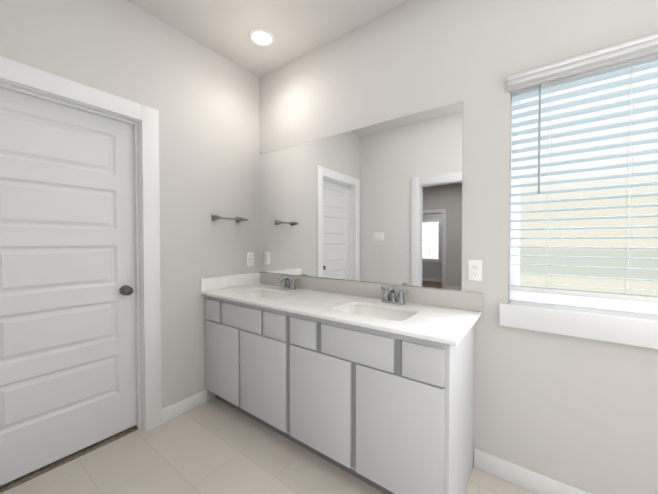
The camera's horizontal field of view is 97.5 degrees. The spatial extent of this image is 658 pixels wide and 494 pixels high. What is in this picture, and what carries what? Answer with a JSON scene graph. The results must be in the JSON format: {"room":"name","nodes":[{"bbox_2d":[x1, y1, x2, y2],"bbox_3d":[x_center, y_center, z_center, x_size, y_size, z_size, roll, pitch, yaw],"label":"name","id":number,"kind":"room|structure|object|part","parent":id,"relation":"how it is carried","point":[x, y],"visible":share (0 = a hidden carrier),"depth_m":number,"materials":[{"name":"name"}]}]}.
{"room":"bathroom","nodes":[
{"label":"bathroom","id":0,"kind":"room"},
{"bbox_2d":[0,0,259,407],"bbox_3d":[-1.269,-0.165,1.980,0.115,2.810,1.920,1,1,37],"label":"wall","id":1,"kind":"structure","parent":0,"point":[202,99],"depth_m":2.12,"materials":[{"name":"grey paint"}]},
{"bbox_2d":[0,88,136,485],"bbox_3d":[-1.524,0.202,1.651,0.106,2.043,0.756,1,1,37],"label":"door","id":2,"kind":"structure","parent":1,"relation":"in","point":[67,322],"depth_m":1.67,"materials":[{"name":"white wood"}]},
{"bbox_3d":[-1.325,0.286,1.892,0.070,0.066,0.066,1,1,37],"label":"knob","id":3,"kind":"part","parent":2,"relation":"part of","materials":[{"name":"silver metal"}]},
{"bbox_2d":[0,56,161,431],"bbox_3d":[-1.513,0.157,1.642,0.133,2.178,0.982,1,1,37],"label":"door frame","id":4,"kind":"structure","parent":1,"relation":"attached to","point":[37,79],"depth_m":1.93,"materials":[{"name":"white wood"}]},
{"bbox_2d":[162,390,206,423],"bbox_3d":[-1.074,1.186,2.158,0.014,0.102,0.339,1,1,37],"label":"baseboard","id":5,"kind":"structure","parent":1,"relation":"attached to","point":[169,412],"depth_m":2.14,"materials":[{"name":"white wood"}]},
{"bbox_2d":[212,215,247,222],"bbox_3d":[-0.829,-0.236,2.417,0.068,0.048,0.326,1,1,37],"label":"towel rail","id":6,"kind":"object","parent":1,"relation":"attached to","point":[237,219],"visible":1,"depth_m":2.39,"materials":[{"name":"grey metal"}]},
{"bbox_2d":[200,272,259,291],"bbox_3d":[-0.826,0.293,2.470,0.019,0.102,0.574,1,1,37],"label":"backsplash","id":7,"kind":"structure","parent":1,"relation":"attached to","point":[206,284],"depth_m":2.43,"materials":[{"name":"white stone"}]},
{"bbox_2d":[247,252,253,265],"bbox_3d":[-0.714,0.110,2.627,0.009,0.125,0.075,1,1,37],"label":"electrical outlet","id":8,"kind":"object","parent":1,"relation":"attached to","point":[250,258],"visible":1,"depth_m":2.62,"materials":[{"name":"white plastic"}]},
{"bbox_2d":[127,0,407,76],"bbox_3d":[0.155,-1.602,0.924,3.630,0.100,2.195,1,1,37],"label":"ceiling","id":9,"kind":"structure","parent":0,"point":[295,28],"depth_m":2.01,"materials":[{"name":"grey paint"}]},
{"bbox_2d":[248,28,274,46],"bbox_3d":[-0.505,-1.569,2.162,0.192,0.010,0.192,1,1,37],"label":"recessed light","id":10,"kind":"object","parent":9,"relation":"in","point":[254,30],"depth_m":2.15,"materials":[{"name":"white"}]},
{"bbox_3d":[-0.505,-1.570,2.162,0.141,0.007,0.141,1,1,37],"label":"recessed ceiling light lens","id":11,"kind":"part","parent":10,"relation":"part of","materials":[{"name":"white plastic"}]},
{"bbox_2d":[1,398,536,493],"bbox_3d":[0.155,1.308,0.976,3.630,0.100,2.195,1,1,37],"label":"floor","id":12,"kind":"structure","parent":0,"point":[214,446],"depth_m":1.63,"materials":[{"name":"tile"}]},
{"bbox_2d":[0,425,138,493],"bbox_3d":[-1.540,1.243,1.681,0.065,0.005,0.800,1,1,37],"label":"threshold","id":13,"kind":"object","parent":12,"relation":"on","point":[41,471],"visible":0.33,"depth_m":1.68,"materials":[{"name":"metal"}]},
{"bbox_2d":[204,296,477,493],"bbox_3d":[-0.082,0.807,1.957,1.836,0.867,0.564,1,1,37],"label":"bathroom vanity","id":14,"kind":"object","parent":12,"relation":"on","point":[371,384],"depth_m":1.48,"materials":[{"name":"grey wood"}]},
{"bbox_2d":[200,284,481,347],"bbox_3d":[-0.075,0.364,1.926,1.874,0.020,0.594,1,1,37],"label":"countertop","id":15,"kind":"structure","parent":14,"relation":"on","point":[436,323],"depth_m":1.61,"materials":[{"name":"white stone"}]},
{"bbox_2d":[244,288,295,299],"bbox_3d":[-0.480,0.432,2.188,0.490,0.150,0.320,1,1,37],"label":"sink","id":16,"kind":"object","parent":15,"relation":"in","point":[268,292],"depth_m":2.36,"materials":[{"name":"white ceramic"}]},
{"bbox_2d":[276,276,299,287],"bbox_3d":[-0.364,0.293,2.352,0.201,0.107,0.154,1,1,37],"label":"faucet","id":17,"kind":"object","parent":15,"relation":"on","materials":[{"name":"silver metal"}]},
{"bbox_2d":[336,300,411,319],"bbox_3d":[0.257,0.442,1.641,0.490,0.150,0.320,1,1,37],"label":"sink","id":18,"kind":"object","parent":15,"relation":"in","point":[364,309],"depth_m":1.77,"materials":[{"name":"white ceramic"}]},
{"bbox_2d":[376,284,411,303],"bbox_3d":[0.384,0.303,1.802,0.201,0.107,0.154,1,1,37],"label":"faucet","id":19,"kind":"object","parent":15,"relation":"on","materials":[{"name":"silver metal"}]},
{"bbox_2d":[474,448,590,493],"bbox_3d":[1.432,1.203,1.184,1.519,0.102,0.017,1,1,37],"label":"baseboard","id":20,"kind":"structure","parent":12,"relation":"on","point":[527,479],"depth_m":1.50,"materials":[{"name":"white wood"}]},
{"bbox_2d":[259,0,657,493],"bbox_3d":[0.755,-0.161,1.758,3.630,2.810,0.181,1,1,37],"label":"wall","id":21,"kind":"structure","parent":0,"point":[579,413],"depth_m":1.67,"materials":[{"name":"grey paint"}]},
{"bbox_3d":[0.055,-0.302,2.179,1.763,1.085,0.006,1,1,36],"label":"mirror","id":22,"kind":"part","parent":21,"relation":"part of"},
{"bbox_2d":[468,260,481,280],"bbox_3d":[0.822,0.131,1.622,0.070,0.115,0.008,1,1,37],"label":"electrical outlet plate","id":23,"kind":"object","parent":21,"relation":"attached to","point":[475,270],"visible":1,"depth_m":1.62,"materials":[{"name":"white plastic"}]},
{"bbox_2d":[499,100,657,348],"bbox_3d":[1.351,-0.224,1.302,0.976,1.288,0.191,1,1,37],"label":"window","id":24,"kind":"structure","parent":21,"relation":"attached to","point":[628,328],"depth_m":1.39,"materials":[{"name":"white"}]},
{"bbox_2d":[507,31,657,302],"bbox_3d":[1.331,-0.321,1.273,0.930,1.122,0.136,1,1,37],"label":"window blind","id":25,"kind":"object","parent":24,"relation":"attached to","point":[633,55],"visible":1,"depth_m":1.37,"materials":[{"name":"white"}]},
{"label":"outside","id":26,"kind":"structure","parent":0,"visible":0},
{"bbox_2d":[520,67,657,295],"bbox_3d":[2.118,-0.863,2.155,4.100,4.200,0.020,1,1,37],"label":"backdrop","id":27,"kind":"structure","parent":26,"point":[618,273],"depth_m":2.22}
]}

